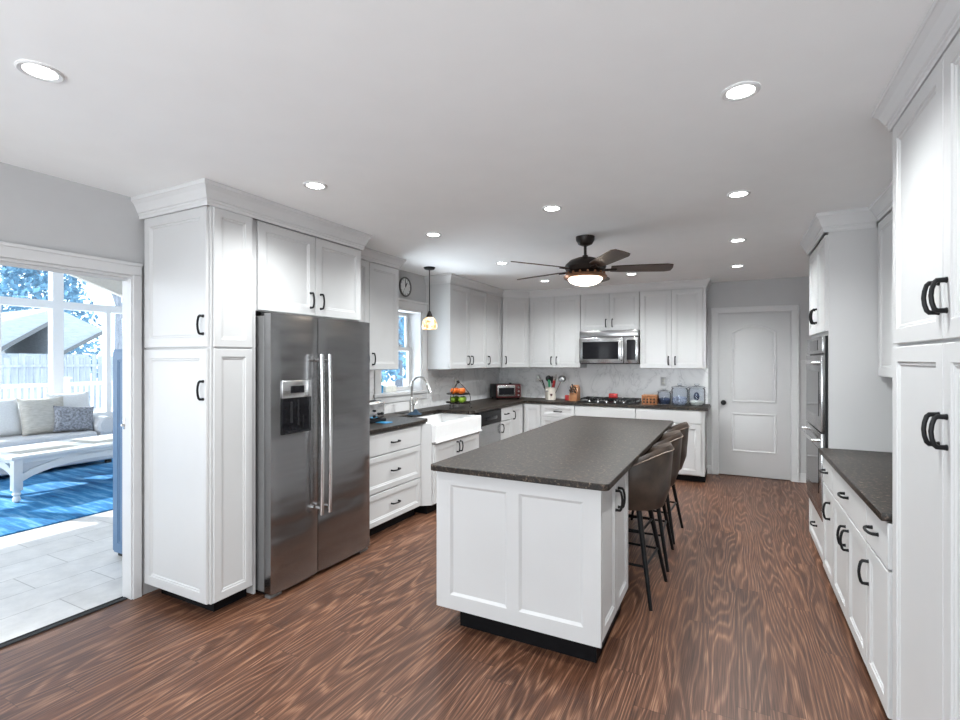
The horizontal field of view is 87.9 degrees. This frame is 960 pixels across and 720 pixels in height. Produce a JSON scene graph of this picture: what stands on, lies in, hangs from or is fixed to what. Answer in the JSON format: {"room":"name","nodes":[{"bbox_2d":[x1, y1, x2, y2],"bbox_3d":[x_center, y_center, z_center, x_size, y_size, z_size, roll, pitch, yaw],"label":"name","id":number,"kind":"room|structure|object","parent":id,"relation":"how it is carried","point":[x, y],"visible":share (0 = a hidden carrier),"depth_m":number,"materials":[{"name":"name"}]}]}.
{"room":"kitchen","nodes":[
{"label":"kitchen","id":0,"kind":"room"},
{"bbox_2d":[0,272,121,416],"bbox_3d":[-7.156,-0.447,5.866,0.150,3.800,6.700,0,0,27],"label":"wall","id":1,"kind":"structure","parent":0,"point":[55,304],"depth_m":7.43,"materials":[{"name":"white paint"}]},
{"bbox_2d":[67,274,121,296],"bbox_3d":[-6.151,-1.577,7.823,0.110,1.540,2.300,0,0,27],"label":"trim","id":2,"kind":"structure","parent":1,"relation":"attached to","point":[112,286],"depth_m":8.00,"materials":[{"name":"white wood"}]},
{"bbox_2d":[0,162,495,594],"bbox_3d":[-1.776,0.233,3.778,0.090,2.440,9.100,0,0,27],"label":"wall","id":3,"kind":"structure","parent":0,"point":[37,209],"depth_m":2.78,"materials":[{"name":"grey paint"}]},
{"bbox_2d":[0,596,126,648],"bbox_3d":[-2.623,1.449,2.145,0.054,0.008,2.001,0,0,27],"label":"trim","id":4,"kind":"structure","parent":3,"relation":"attached to","point":[99,607],"depth_m":2.74,"materials":[{"name":"wood"}]},
{"bbox_2d":[0,257,131,599],"bbox_3d":[-2.615,0.470,2.141,0.096,1.966,2.021,0,0,27],"label":"door frame","id":5,"kind":"structure","parent":3,"relation":"in","point":[126,425],"depth_m":3.03,"materials":[{"name":"white paint"}]},
{"bbox_2d":[0,241,142,599],"bbox_3d":[-2.575,0.432,2.093,0.026,2.042,2.172,0,0,27],"label":"trim","id":6,"kind":"structure","parent":3,"relation":"attached to","point":[7,250],"depth_m":3.02,"materials":[{"name":"white paint"}]},
{"bbox_2d":[358,259,398,369],"bbox_3d":[-1.130,-0.400,4.530,0.371,0.985,0.910,0,0,27],"label":"upper cabinet","id":7,"kind":"object","parent":3,"relation":"attached to","point":[379,283],"visible":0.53,"depth_m":4.64,"materials":[{"name":"white paint"}]},
{"bbox_2d":[361,247,405,269],"bbox_3d":[-1.100,-0.937,4.577,0.382,0.098,0.906,0,0,27],"label":"trim","id":8,"kind":"structure","parent":7,"relation":"on","point":[368,254],"depth_m":4.59,"materials":[{"name":"white paint"}]},
{"bbox_2d":[373,308,427,403],"bbox_3d":[-0.938,-0.057,5.492,0.235,1.019,0.976,0,0,27],"label":"window","id":9,"kind":"structure","parent":3,"relation":"in","point":[413,319],"depth_m":5.80,"materials":[{"name":"white paint"}]},
{"bbox_2d":[383,385,395,391],"bbox_3d":[-0.980,0.313,5.415,0.044,0.070,0.180,0,0,27],"label":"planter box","id":10,"kind":"object","parent":9,"relation":"on","point":[391,388],"visible":0.91,"depth_m":5.39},
{"bbox_2d":[374,298,427,399],"bbox_3d":[-0.844,-0.119,5.455,0.035,1.105,0.955,0,0,27],"label":"trim","id":11,"kind":"structure","parent":3,"relation":"attached to","point":[403,303],"depth_m":5.75,"materials":[{"name":"white paint"}]},
{"bbox_2d":[399,277,411,296],"bbox_3d":[-0.826,-0.809,5.505,0.022,0.224,0.224,0,0,27],"label":"wall clock","id":12,"kind":"object","parent":3,"relation":"attached to","point":[405,287],"visible":1,"depth_m":5.50,"materials":[{"name":"grey metal"}]},
{"bbox_2d":[426,283,485,368],"bbox_3d":[-0.259,-0.392,6.228,0.371,1.000,0.943,0,0,27],"label":"upper cabinet","id":13,"kind":"object","parent":3,"relation":"attached to","point":[458,341],"visible":1,"depth_m":5.89,"materials":[{"name":"white paint"}]},
{"bbox_2d":[424,274,711,297],"bbox_3d":[1.103,-0.937,6.503,3.655,0.098,1.343,0,0,-6],"label":"trim","id":14,"kind":"structure","parent":13,"relation":"on","point":[443,278],"depth_m":6.43,"materials":[{"name":"white paint"}]},
{"bbox_2d":[486,293,500,367],"bbox_3d":[0.067,-0.392,6.863,0.371,1.000,0.476,0,0,27],"label":"upper cabinet","id":15,"kind":"object","parent":3,"relation":"attached to","point":[493,303],"visible":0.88,"depth_m":6.79,"materials":[{"name":"white paint"}]},
{"bbox_2d":[370,364,707,413],"bbox_3d":[0.712,0.297,5.295,2.950,0.528,3.930,0,0,27],"label":"backsplash","id":16,"kind":"structure","parent":3,"relation":"attached to","point":[598,380],"depth_m":6.85,"materials":[{"name":"tile"}]},
{"bbox_2d":[661,377,665,385],"bbox_3d":[2.435,0.283,6.605,0.072,0.116,0.008,0,0,27],"label":"outlet plate","id":17,"kind":"object","parent":16,"relation":"attached to","point":[663,379],"visible":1,"depth_m":6.60,"materials":[{"name":"white paint"}]},
{"bbox_2d":[91,373,405,411],"bbox_3d":[-28.348,1.953,31.413,60.870,0.200,90.000,0,0,27],"label":"ground","id":18,"kind":"structure","parent":0,"point":[389,382],"depth_m":40.97,"materials":[{"name":"white"}]},
{"bbox_2d":[0,266,102,377],"bbox_3d":[-23.168,-3.769,26.029,5.882,11.244,6.074,0,0,27],"label":"evergreen tree","id":19,"kind":"object","parent":18,"relation":"on","point":[12,279],"visible":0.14,"depth_m":25.50,"materials":[{"name":"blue plant"}]},
{"bbox_2d":[1,308,102,399],"bbox_3d":[-19.995,-0.122,20.128,6.040,3.950,5.550,0,0,27],"label":"house","id":20,"kind":"object","parent":18,"relation":"on","point":[22,331],"visible":0.51,"depth_m":20.07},
{"bbox_2d":[1,353,112,407],"bbox_3d":[-14.526,0.813,19.822,0.090,2.080,30.000,0,0,27],"label":"fence","id":21,"kind":"object","parent":18,"relation":"on","point":[69,365],"visible":0.03,"depth_m":17.78,"materials":[{"name":"grey wood"}]},
{"bbox_2d":[111,293,121,348],"bbox_3d":[-12.784,-2.540,17.422,4.858,8.791,4.456,0,0,8],"label":"bare tree","id":22,"kind":"object","parent":18,"relation":"on","point":[117,300],"visible":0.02,"depth_m":17.14,"materials":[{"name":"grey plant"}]},
{"bbox_2d":[382,316,405,386],"bbox_3d":[-4.165,-3.757,25.747,5.841,11.221,6.115,0,0,-21],"label":"evergreen tree","id":23,"kind":"object","parent":18,"relation":"on","point":[398,374],"visible":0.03,"depth_m":24.41,"materials":[{"name":"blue plant"}]},
{"bbox_3d":[-8.300,1.678,7.184,3.070,0.350,9.200,0,0,27],"label":"deck","id":24,"kind":"object","parent":18,"relation":"on","visible":0},
{"bbox_2d":[1,377,112,411],"bbox_3d":[-9.495,0.923,7.780,0.200,1.160,9.230,0,0,27],"label":"deck railing","id":25,"kind":"object","parent":24,"relation":"on","point":[67,384],"visible":0.19,"depth_m":9.96,"materials":[{"name":"white paint"}]},
{"bbox_2d":[0,474,891,719],"bbox_3d":[-2.439,1.483,4.062,10.550,0.060,9.200,0,0,27],"label":"floor","id":26,"kind":"structure","parent":0,"point":[748,621],"depth_m":2.56,"materials":[{"name":"brown wood"}]},
{"bbox_2d":[0,458,112,536],"bbox_3d":[-5.301,1.448,4.969,3.230,0.013,5.200,0,0,27],"label":"area rug","id":27,"kind":"object","parent":26,"relation":"on","point":[55,495],"visible":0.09,"depth_m":5.25,"materials":[{"name":"blue fabric"}]},
{"bbox_2d":[0,434,112,502],"bbox_3d":[-4.715,1.205,5.791,0.780,0.472,1.510,0,0,23],"label":"coffee table","id":28,"kind":"object","parent":27,"relation":"on","point":[12,459],"visible":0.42,"depth_m":5.37,"materials":[{"name":"white paint"}]},
{"bbox_2d":[0,407,112,475],"bbox_3d":[-6.143,1.041,6.087,0.950,0.800,2.650,0,0,27],"label":"sofa","id":29,"kind":"object","parent":27,"relation":"on","point":[102,425],"visible":0.38,"depth_m":6.51,"materials":[{"name":"grey fabric"}]},
{"bbox_2d":[0,398,21,435],"bbox_3d":[-6.088,0.733,6.250,0.270,0.476,0.500,0,0,27],"label":"throw pillow","id":30,"kind":"object","parent":29,"relation":"on","point":[10,424],"visible":0.97,"depth_m":6.31,"materials":[{"name":"white fabric"}]},
{"bbox_2d":[17,396,66,435],"bbox_3d":[-5.780,0.738,6.587,0.254,0.476,0.500,0,0,27],"label":"throw pillow","id":31,"kind":"object","parent":29,"relation":"on","point":[37,415],"visible":0.88,"depth_m":6.47,"materials":[{"name":"white fabric"}]},
{"bbox_2d":[0,431,96,447],"bbox_3d":[-5.810,1.056,6.518,0.750,0.170,1.070,0,0,27],"label":"seat cushion","id":32,"kind":"object","parent":29,"relation":"on","point":[10,440],"depth_m":6.32,"materials":[{"name":"grey fabric"}]},
{"bbox_2d":[45,391,89,406],"bbox_3d":[-5.775,0.718,7.011,0.244,0.519,0.520,0,0,27],"label":"throw pillow","id":33,"kind":"object","parent":29,"relation":"on","point":[81,399],"visible":0.3,"depth_m":7.03,"materials":[{"name":"white fabric"}]},
{"bbox_2d":[53,406,94,431],"bbox_3d":[-5.519,0.798,6.767,0.214,0.384,0.493,0,0,33],"label":"throw pillow","id":34,"kind":"object","parent":29,"relation":"on","point":[66,418],"visible":0.99,"depth_m":6.70,"materials":[{"name":"fabric"}]},
{"bbox_2d":[113,349,121,555],"bbox_3d":[-2.319,0.686,3.716,0.700,1.535,0.436,0,0,27],"label":"cabinet","id":35,"kind":"object","parent":26,"relation":"on","point":[117,354],"visible":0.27,"depth_m":3.65,"materials":[{"name":"blue wood"}]},
{"bbox_2d":[145,206,252,611],"bbox_3d":[-1.733,0.293,3.024,0.636,2.320,0.336,0,0,27],"label":"pantry cabinet","id":36,"kind":"object","parent":26,"relation":"on","point":[199,261],"visible":1,"depth_m":2.91,"materials":[{"name":"white paint"}]},
{"bbox_2d":[246,219,360,593],"bbox_3d":[-1.422,0.293,3.611,0.681,2.320,0.983,0,0,27],"label":"tall cabinet","id":37,"kind":"object","parent":26,"relation":"on","point":[295,273],"visible":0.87,"depth_m":3.38,"materials":[{"name":"white paint"}]},
{"bbox_2d":[131,178,371,250],"bbox_3d":[-1.485,-0.924,3.476,0.703,0.124,1.398,0,0,27],"label":"trim","id":38,"kind":"structure","parent":37,"relation":"on","point":[201,192],"depth_m":2.99,"materials":[{"name":"white paint"}]},
{"bbox_2d":[255,313,369,598],"bbox_3d":[-1.333,0.582,3.557,0.800,1.742,0.915,0,0,27],"label":"refrigerator","id":39,"kind":"object","parent":26,"relation":"on","point":[312,374],"visible":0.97,"depth_m":3.27,"materials":[{"name":"grey metal"}]},
{"bbox_2d":[370,425,420,535],"bbox_3d":[-0.996,1.025,4.409,0.681,0.856,0.815,0,0,27],"label":"base cabinet","id":40,"kind":"object","parent":26,"relation":"on","point":[395,455],"visible":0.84,"depth_m":4.28,"materials":[{"name":"white paint"}]},
{"bbox_2d":[370,397,709,434],"bbox_3d":[0.725,0.579,5.284,2.966,0.035,3.919,0,0,27],"label":"countertop","id":41,"kind":"structure","parent":40,"relation":"on","point":[399,421],"depth_m":5.97,"materials":[{"name":"stone"}]},
{"bbox_2d":[370,400,385,423],"bbox_3d":[-0.985,0.465,4.485,0.172,0.192,0.260,0,0,27],"label":"toaster","id":42,"kind":"object","parent":41,"relation":"on","point":[376,406],"visible":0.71,"depth_m":4.46,"materials":[{"name":"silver metal"}]},
{"bbox_2d":[407,409,421,414],"bbox_3d":[-0.673,0.534,5.136,0.140,0.053,0.170,0,0,-1],"label":"cloth","id":43,"kind":"object","parent":41,"relation":"on","point":[415,412],"visible":1,"depth_m":5.09,"materials":[{"name":"blue fabric"}]},
{"bbox_2d":[409,376,431,412],"bbox_3d":[-0.611,0.363,5.246,0.299,0.397,0.107,0,0,30],"label":"faucet","id":44,"kind":"object","parent":41,"relation":"on","point":[411,402],"visible":0.91,"depth_m":5.26,"materials":[{"name":"silver metal"}]},
{"bbox_2d":[416,413,481,443],"bbox_3d":[-0.424,0.696,5.183,0.532,0.175,0.935,0,0,27],"label":"sink","id":45,"kind":"object","parent":41,"relation":"in","point":[444,426],"visible":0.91,"depth_m":5.13,"materials":[{"name":"white ceramic"}]},
{"bbox_2d":[446,380,471,408],"bbox_3d":[-0.256,0.399,5.797,0.301,0.325,0.313,0,0,27],"label":"fruit stand","id":46,"kind":"object","parent":41,"relation":"on","point":[457,381],"visible":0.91,"depth_m":5.77,"materials":[{"name":"brown metal"}]},
{"bbox_2d":[446,393,469,394],"bbox_3d":[-0.256,0.393,5.808,0.276,0.012,0.276,0,0,27],"label":"tray","id":47,"kind":"object","parent":46,"relation":"on","point":[446,393],"depth_m":5.73,"materials":[{"name":"brown metal"}]},
{"bbox_2d":[446,401,469,403],"bbox_3d":[-0.256,0.493,5.808,0.292,0.012,0.292,0,0,27],"label":"tray","id":48,"kind":"object","parent":46,"relation":"on","point":[449,402],"depth_m":5.76,"materials":[{"name":"brown metal"}]},
{"bbox_2d":[458,388,463,393],"bbox_3d":[-0.221,0.357,5.756,0.072,0.072,0.072,0,0,27],"label":"orange","id":49,"kind":"object","parent":46,"relation":"on","point":[460,390],"visible":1,"depth_m":5.73,"materials":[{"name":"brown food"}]},
{"bbox_2d":[458,396,464,402],"bbox_3d":[-0.214,0.455,5.741,0.076,0.075,0.076,0,0,27],"label":"apple","id":50,"kind":"object","parent":46,"relation":"on","point":[461,399],"visible":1,"depth_m":5.72,"materials":[{"name":"green food"}]},
{"bbox_2d":[490,383,520,398],"bbox_3d":[0.375,0.445,7.218,0.380,0.232,0.319,0,0,-18],"label":"toaster oven","id":51,"kind":"object","parent":41,"relation":"on","point":[498,390],"visible":1,"depth_m":7.10,"materials":[{"name":"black metal"}]},
{"bbox_2d":[545,387,555,399],"bbox_3d":[0.996,0.473,7.020,0.156,0.176,0.156,0,0,27],"label":"utensil crock","id":52,"kind":"object","parent":41,"relation":"on","point":[550,394],"visible":0.96,"depth_m":6.96,"materials":[{"name":"beige ceramic"}]},
{"bbox_2d":[555,375,565,392],"bbox_3d":[1.105,0.383,6.962,0.197,0.338,0.067,0,0,27],"label":"strainer","id":53,"kind":"object","parent":52,"relation":"in","point":[561,378],"visible":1,"depth_m":6.96,"materials":[{"name":"silver metal"}]},
{"bbox_2d":[569,384,579,400],"bbox_3d":[1.300,0.444,6.869,0.110,0.234,0.201,0,0,27],"label":"knife block","id":54,"kind":"object","parent":41,"relation":"on","point":[574,395],"visible":1,"depth_m":6.83,"materials":[{"name":"brown wood"}]},
{"bbox_2d":[577,396,641,404],"bbox_3d":[1.739,0.535,6.650,0.770,0.052,0.490,0,0,27],"label":"gas cooktop","id":55,"kind":"object","parent":41,"relation":"in","point":[588,399],"visible":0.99,"depth_m":6.56,"materials":[{"name":"black metal"}]},
{"bbox_2d":[609,393,617,397],"bbox_3d":[1.793,0.479,6.689,0.110,0.060,0.070,0,0,27],"label":"tin","id":56,"kind":"object","parent":55,"relation":"on","point":[611,395],"visible":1,"depth_m":6.66,"materials":[{"name":"red metal"}]},
{"bbox_2d":[642,394,657,404],"bbox_3d":[2.156,0.502,6.312,0.182,0.120,0.152,0,0,27],"label":"wicker basket","id":57,"kind":"object","parent":41,"relation":"on","point":[647,399],"visible":1,"depth_m":6.25,"materials":[{"name":"brown wicker"}]},
{"bbox_2d":[658,388,670,404],"bbox_3d":[2.330,0.461,6.290,0.163,0.200,0.163,0,0,27],"label":"glass canister","id":58,"kind":"object","parent":41,"relation":"on","point":[663,400],"visible":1,"depth_m":6.25,"materials":[{"name":"clear glass"}]},
{"bbox_2d":[671,383,687,405],"bbox_3d":[2.481,0.426,6.179,0.200,0.270,0.200,0,0,27],"label":"glass canister","id":59,"kind":"object","parent":41,"relation":"on","point":[676,400],"visible":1,"depth_m":6.14,"materials":[{"name":"clear glass"}]},
{"bbox_2d":[688,383,705,405],"bbox_3d":[2.682,0.426,6.155,0.200,0.270,0.200,0,0,27],"label":"glass canister","id":60,"kind":"object","parent":41,"relation":"on","point":[693,402],"visible":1,"depth_m":6.14,"materials":[{"name":"clear glass"}]},
{"bbox_2d":[694,392,699,399],"bbox_3d":[2.663,0.446,6.119,0.068,0.102,0.054,0,0,27],"label":"scoop","id":61,"kind":"object","parent":60,"relation":"on","point":[696,394],"visible":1,"depth_m":6.10,"materials":[{"name":"blue"}]},
{"bbox_2d":[415,414,478,513],"bbox_3d":[-0.539,1.025,5.201,0.771,0.856,1.008,0,0,27],"label":"base cabinet","id":62,"kind":"object","parent":26,"relation":"on","point":[431,453],"visible":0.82,"depth_m":4.68,"materials":[{"name":"white paint"}]},
{"bbox_2d":[433,409,500,446],"bbox_3d":[-0.138,1.026,6.042,0.636,0.853,0.588,0,0,27],"label":"dishwasher","id":63,"kind":"object","parent":26,"relation":"on","point":[490,433],"visible":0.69,"depth_m":5.88,"materials":[{"name":"black metal"}]},
{"bbox_2d":[499,406,511,439],"bbox_3d":[0.067,1.025,6.479,0.681,0.856,0.362,0,0,27],"label":"base cabinet","id":64,"kind":"object","parent":26,"relation":"on","point":[506,412],"visible":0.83,"depth_m":6.35,"materials":[{"name":"white paint"}]},
{"bbox_2d":[511,404,522,435],"bbox_3d":[0.240,1.025,6.816,0.681,0.856,0.391,0,0,27],"label":"base cabinet","id":65,"kind":"object","parent":26,"relation":"on","point":[517,410],"visible":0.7,"depth_m":6.70,"materials":[{"name":"white paint"}]},
{"bbox_2d":[523,403,541,431],"bbox_3d":[0.846,1.025,7.090,0.266,0.856,0.608,0,0,27],"label":"base cabinet","id":66,"kind":"object","parent":26,"relation":"on","point":[532,416],"visible":0.29,"depth_m":6.83,"materials":[{"name":"white paint"}]},
{"bbox_2d":[437,471,628,662],"bbox_3d":[0.765,1.023,3.634,0.934,0.860,2.565,0,0,27],"label":"kitchen island","id":67,"kind":"object","parent":26,"relation":"on","point":[544,566],"visible":0.8,"depth_m":2.49,"materials":[{"name":"white paint"}]},
{"bbox_2d":[431,415,672,490],"bbox_3d":[0.758,0.576,3.632,0.955,0.032,2.665,0,0,27],"label":"island countertop","id":68,"kind":"structure","parent":67,"relation":"on","point":[583,452],"depth_m":2.98,"materials":[{"name":"stone"}]},
{"bbox_2d":[541,404,574,425],"bbox_3d":[1.164,1.025,6.904,0.466,0.856,0.649,0,0,27],"label":"base cabinet","id":69,"kind":"object","parent":26,"relation":"on","point":[550,413],"visible":0.32,"depth_m":6.67,"materials":[{"name":"white paint"}]},
{"bbox_2d":[575,405,635,418],"bbox_3d":[1.719,1.025,6.619,0.776,0.856,0.649,0,0,27],"label":"base cabinet","id":70,"kind":"object","parent":26,"relation":"on","point":[597,411],"visible":0.15,"depth_m":6.36,"materials":[{"name":"white paint"}]},
{"bbox_2d":[628,442,673,610],"bbox_3d":[0.954,0.987,3.166,0.527,0.938,0.527,0,0,31],"label":"bar stool","id":71,"kind":"object","parent":26,"relation":"on","point":[649,478],"visible":0.64,"depth_m":2.95,"materials":[{"name":"brown leather"}]},
{"bbox_2d":[628,430,682,571],"bbox_3d":[1.223,0.987,3.690,0.527,0.938,0.527,0,0,25],"label":"bar stool","id":72,"kind":"object","parent":26,"relation":"on","point":[674,437],"visible":0.3,"depth_m":3.50,"materials":[{"name":"brown leather"}]},
{"bbox_2d":[631,422,689,543],"bbox_3d":[1.487,0.987,4.203,0.527,0.938,0.527,0,0,30],"label":"bar stool","id":73,"kind":"object","parent":26,"relation":"on","point":[683,427],"visible":0.34,"depth_m":4.03,"materials":[{"name":"brown leather"}]},
{"bbox_2d":[636,408,706,481],"bbox_3d":[2.414,1.025,6.262,0.784,0.856,0.649,0,0,27],"label":"base cabinet","id":74,"kind":"object","parent":26,"relation":"on","point":[694,468],"visible":0.26,"depth_m":5.91,"materials":[{"name":"white paint"}]},
{"bbox_2d":[819,457,833,587],"bbox_3d":[2.483,1.040,3.061,0.655,0.826,0.395,0,0,27],"label":"base cabinet","id":75,"kind":"object","parent":26,"relation":"on","point":[827,509],"visible":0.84,"depth_m":3.17,"materials":[{"name":"white paint"}]},
{"bbox_2d":[809,227,891,561],"bbox_3d":[2.775,0.293,3.613,0.639,2.320,0.838,0,0,27],"label":"tall cabinet","id":76,"kind":"object","parent":26,"relation":"on","point":[843,267],"visible":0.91,"depth_m":3.30,"materials":[{"name":"white paint"}]},
{"bbox_2d":[799,336,827,521],"bbox_3d":[2.735,0.470,3.632,0.651,1.272,0.796,0,0,27],"label":"double oven","id":77,"kind":"object","parent":76,"relation":"in","point":[816,434],"visible":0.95,"depth_m":3.55,"materials":[{"name":"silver metal"}]},
{"bbox_2d":[800,207,876,255],"bbox_3d":[2.767,-0.924,3.615,0.658,0.124,0.956,0,0,27],"label":"trim","id":78,"kind":"structure","parent":76,"relation":"on","point":[859,218],"depth_m":3.31,"materials":[{"name":"white paint"}]},
{"bbox_2d":[833,468,867,666],"bbox_3d":[2.194,1.040,2.498,0.655,0.826,0.868,0,0,27],"label":"base cabinet","id":79,"kind":"object","parent":26,"relation":"on","point":[850,541],"visible":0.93,"depth_m":2.57,"materials":[{"name":"white paint"}]},
{"bbox_2d":[819,448,891,521],"bbox_3d":[2.212,0.610,2.513,0.635,0.032,1.624,0,0,27],"label":"countertop","id":80,"kind":"structure","parent":79,"relation":"on","point":[868,473],"depth_m":2.60,"materials":[{"name":"stone"}]},
{"bbox_2d":[857,506,891,718],"bbox_3d":[1.914,1.040,1.952,0.655,0.826,0.354,0,0,27],"label":"base cabinet","id":81,"kind":"object","parent":26,"relation":"on","point":[879,533],"visible":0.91,"depth_m":2.04,"materials":[{"name":"white paint"}]},
{"bbox_2d":[892,31,959,719],"bbox_3d":[1.503,0.284,1.147,0.652,2.338,1.450,0,0,27],"label":"pantry cabinet","id":82,"kind":"object","parent":26,"relation":"on","point":[926,138],"visible":1,"depth_m":1.56,"materials":[{"name":"white paint"}]},
{"bbox_2d":[872,0,959,131],"bbox_3d":[1.514,-0.935,1.170,0.655,0.103,1.505,0,0,27],"label":"trim","id":83,"kind":"structure","parent":82,"relation":"on","point":[940,26],"depth_m":1.54,"materials":[{"name":"white paint"}]},
{"bbox_2d":[0,0,933,294],"bbox_3d":[0.203,-1.037,2.706,4.610,0.100,9.200,0,0,27],"label":"ceiling","id":84,"kind":"structure","parent":0,"point":[461,121],"depth_m":1.98,"materials":[{"name":"paint"}]},
{"bbox_2d":[14,59,64,82],"bbox_3d":[-1.500,-0.983,1.698,0.130,0.008,0.130,0,0,27],"label":"recessed light","id":85,"kind":"object","parent":84,"relation":"in","point":[40,71],"visible":1,"depth_m":1.69,"materials":[{"name":"white paint"}]},
{"bbox_2d":[303,181,326,189],"bbox_3d":[-0.929,-0.983,2.810,0.130,0.008,0.130,0,0,27],"label":"recessed light","id":86,"kind":"object","parent":84,"relation":"in","point":[313,185],"visible":1,"depth_m":2.80,"materials":[{"name":"white"}]},
{"bbox_2d":[422,266,436,328],"bbox_3d":[-0.538,-0.659,5.301,0.164,0.654,0.164,0,0,27],"label":"pendant lamp","id":87,"kind":"object","parent":84,"relation":"hanging from","point":[429,322],"visible":1,"depth_m":5.26,"materials":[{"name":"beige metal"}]},
{"bbox_2d":[425,232,441,236],"bbox_3d":[-0.365,-0.983,3.908,0.130,0.008,0.130,0,0,27],"label":"recessed light","id":88,"kind":"object","parent":84,"relation":"in","point":[430,234],"visible":1,"depth_m":3.90,"materials":[{"name":"white"}]},
{"bbox_2d":[496,262,507,264],"bbox_3d":[0.224,-0.983,5.056,0.130,0.008,0.130,0,0,27],"label":"recessed light","id":89,"kind":"object","parent":84,"relation":"in","point":[498,263],"visible":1,"depth_m":5.07,"materials":[{"name":"white"}]},
{"bbox_2d":[542,205,561,211],"bbox_3d":[0.468,-0.983,3.233,0.130,0.008,0.130,0,0,27],"label":"recessed light","id":90,"kind":"object","parent":84,"relation":"in","point":[550,208],"visible":1,"depth_m":3.23,"materials":[{"name":"white"}]},
{"bbox_2d":[511,235,673,285],"bbox_3d":[0.862,-0.790,4.029,1.298,0.391,1.248,0,0,27],"label":"ceiling fan","id":91,"kind":"object","parent":84,"relation":"hanging from","point":[585,270],"visible":1,"depth_m":3.88,"materials":[{"name":"brown metal"}]},
{"bbox_2d":[730,265,743,267],"bbox_3d":[2.696,-0.983,5.214,0.130,0.008,0.130,0,0,27],"label":"recessed light","id":92,"kind":"object","parent":84,"relation":"in","point":[732,266],"visible":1,"depth_m":5.23,"materials":[{"name":"white"}]},
{"bbox_2d":[729,238,746,242],"bbox_3d":[2.120,-0.983,4.093,0.130,0.008,0.130,0,0,27],"label":"recessed light","id":93,"kind":"object","parent":84,"relation":"in","point":[737,240],"visible":1,"depth_m":4.09,"materials":[{"name":"white"}]},
{"bbox_2d":[726,190,750,197],"bbox_3d":[1.536,-0.983,2.955,0.130,0.008,0.130,0,0,27],"label":"recessed light","id":94,"kind":"object","parent":84,"relation":"in","point":[741,193],"visible":1,"depth_m":2.95,"materials":[{"name":"white"}]},
{"bbox_2d":[721,81,760,101],"bbox_3d":[0.956,-0.983,1.825,0.130,0.008,0.130,0,0,27],"label":"recessed light","id":95,"kind":"object","parent":84,"relation":"in","point":[740,91],"visible":1,"depth_m":1.82,"materials":[{"name":"white"}]},
{"bbox_2d":[869,182,891,220],"bbox_3d":[2.189,-0.937,2.526,0.052,0.098,1.505,0,0,27],"label":"trim","id":96,"kind":"structure","parent":84,"relation":"attached to","point":[882,205],"depth_m":2.99,"materials":[{"name":"white paint"}]},
{"bbox_2d":[499,276,811,472],"bbox_3d":[2.326,0.233,6.731,4.510,2.440,0.100,0,0,27],"label":"wall","id":97,"kind":"structure","parent":0,"point":[794,290],"depth_m":6.04,"materials":[{"name":"grey paint"}]},
{"bbox_2d":[500,297,529,367],"bbox_3d":[0.433,-0.392,7.289,0.628,1.000,0.631,0,0,27],"label":"upper cabinet","id":98,"kind":"object","parent":97,"relation":"attached to","point":[514,311],"visible":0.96,"depth_m":7.06,"materials":[{"name":"white paint"}]},
{"bbox_2d":[529,295,586,367],"bbox_3d":[1.104,-0.392,7.092,0.748,1.000,0.369,0,0,27],"label":"upper cabinet","id":99,"kind":"object","parent":97,"relation":"attached to","point":[554,322],"visible":1,"depth_m":6.96,"materials":[{"name":"white paint"}]},
{"bbox_2d":[581,291,639,330],"bbox_3d":[1.784,-0.642,6.743,0.774,0.500,0.369,0,0,27],"label":"upper cabinet","id":100,"kind":"object","parent":97,"relation":"attached to","point":[606,311],"visible":0.94,"depth_m":6.61,"materials":[{"name":"white paint"}]},
{"bbox_2d":[579,330,639,363],"bbox_3d":[1.762,-0.167,6.699,0.768,0.440,0.448,0,0,27],"label":"microwave oven","id":101,"kind":"object","parent":100,"relation":"attached to","point":[615,346],"visible":0.95,"depth_m":6.53,"materials":[{"name":"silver metal"}]},
{"bbox_2d":[640,287,706,368],"bbox_3d":[2.479,-0.392,6.386,0.780,1.000,0.369,0,0,27],"label":"upper cabinet","id":102,"kind":"object","parent":97,"relation":"attached to","point":[673,322],"visible":1,"depth_m":6.25,"materials":[{"name":"white paint"}]},
{"bbox_2d":[719,312,790,479],"bbox_3d":[3.378,0.431,6.142,0.780,2.027,0.106,0,0,27],"label":"door","id":103,"kind":"structure","parent":97,"relation":"in","point":[755,348],"depth_m":6.14,"materials":[{"name":"white paint"}]},
{"bbox_2d":[711,304,798,481],"bbox_3d":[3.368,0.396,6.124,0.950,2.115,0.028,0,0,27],"label":"trim","id":104,"kind":"structure","parent":97,"relation":"attached to","point":[794,308],"depth_m":6.01,"materials":[{"name":"white paint"}]},
{"bbox_2d":[707,465,805,482],"bbox_3d":[3.557,1.398,6.035,1.461,0.110,0.014,0,0,27],"label":"baseboard","id":105,"kind":"structure","parent":97,"relation":"attached to","point":[802,476],"depth_m":5.90,"materials":[{"name":"white paint"}]},
{"bbox_3d":[2.205,0.233,1.678,0.110,2.440,9.000,0,0,27],"label":"wall","id":106,"kind":"structure","parent":0,"visible":0},
{"bbox_2d":[878,211,895,377],"bbox_3d":[2.353,-0.392,2.439,0.319,1.000,1.618,0,0,27],"label":"upper cabinet","id":107,"kind":"object","parent":106,"relation":"attached to","point":[885,345],"visible":0.26,"depth_m":3.09,"materials":[{"name":"white paint"}]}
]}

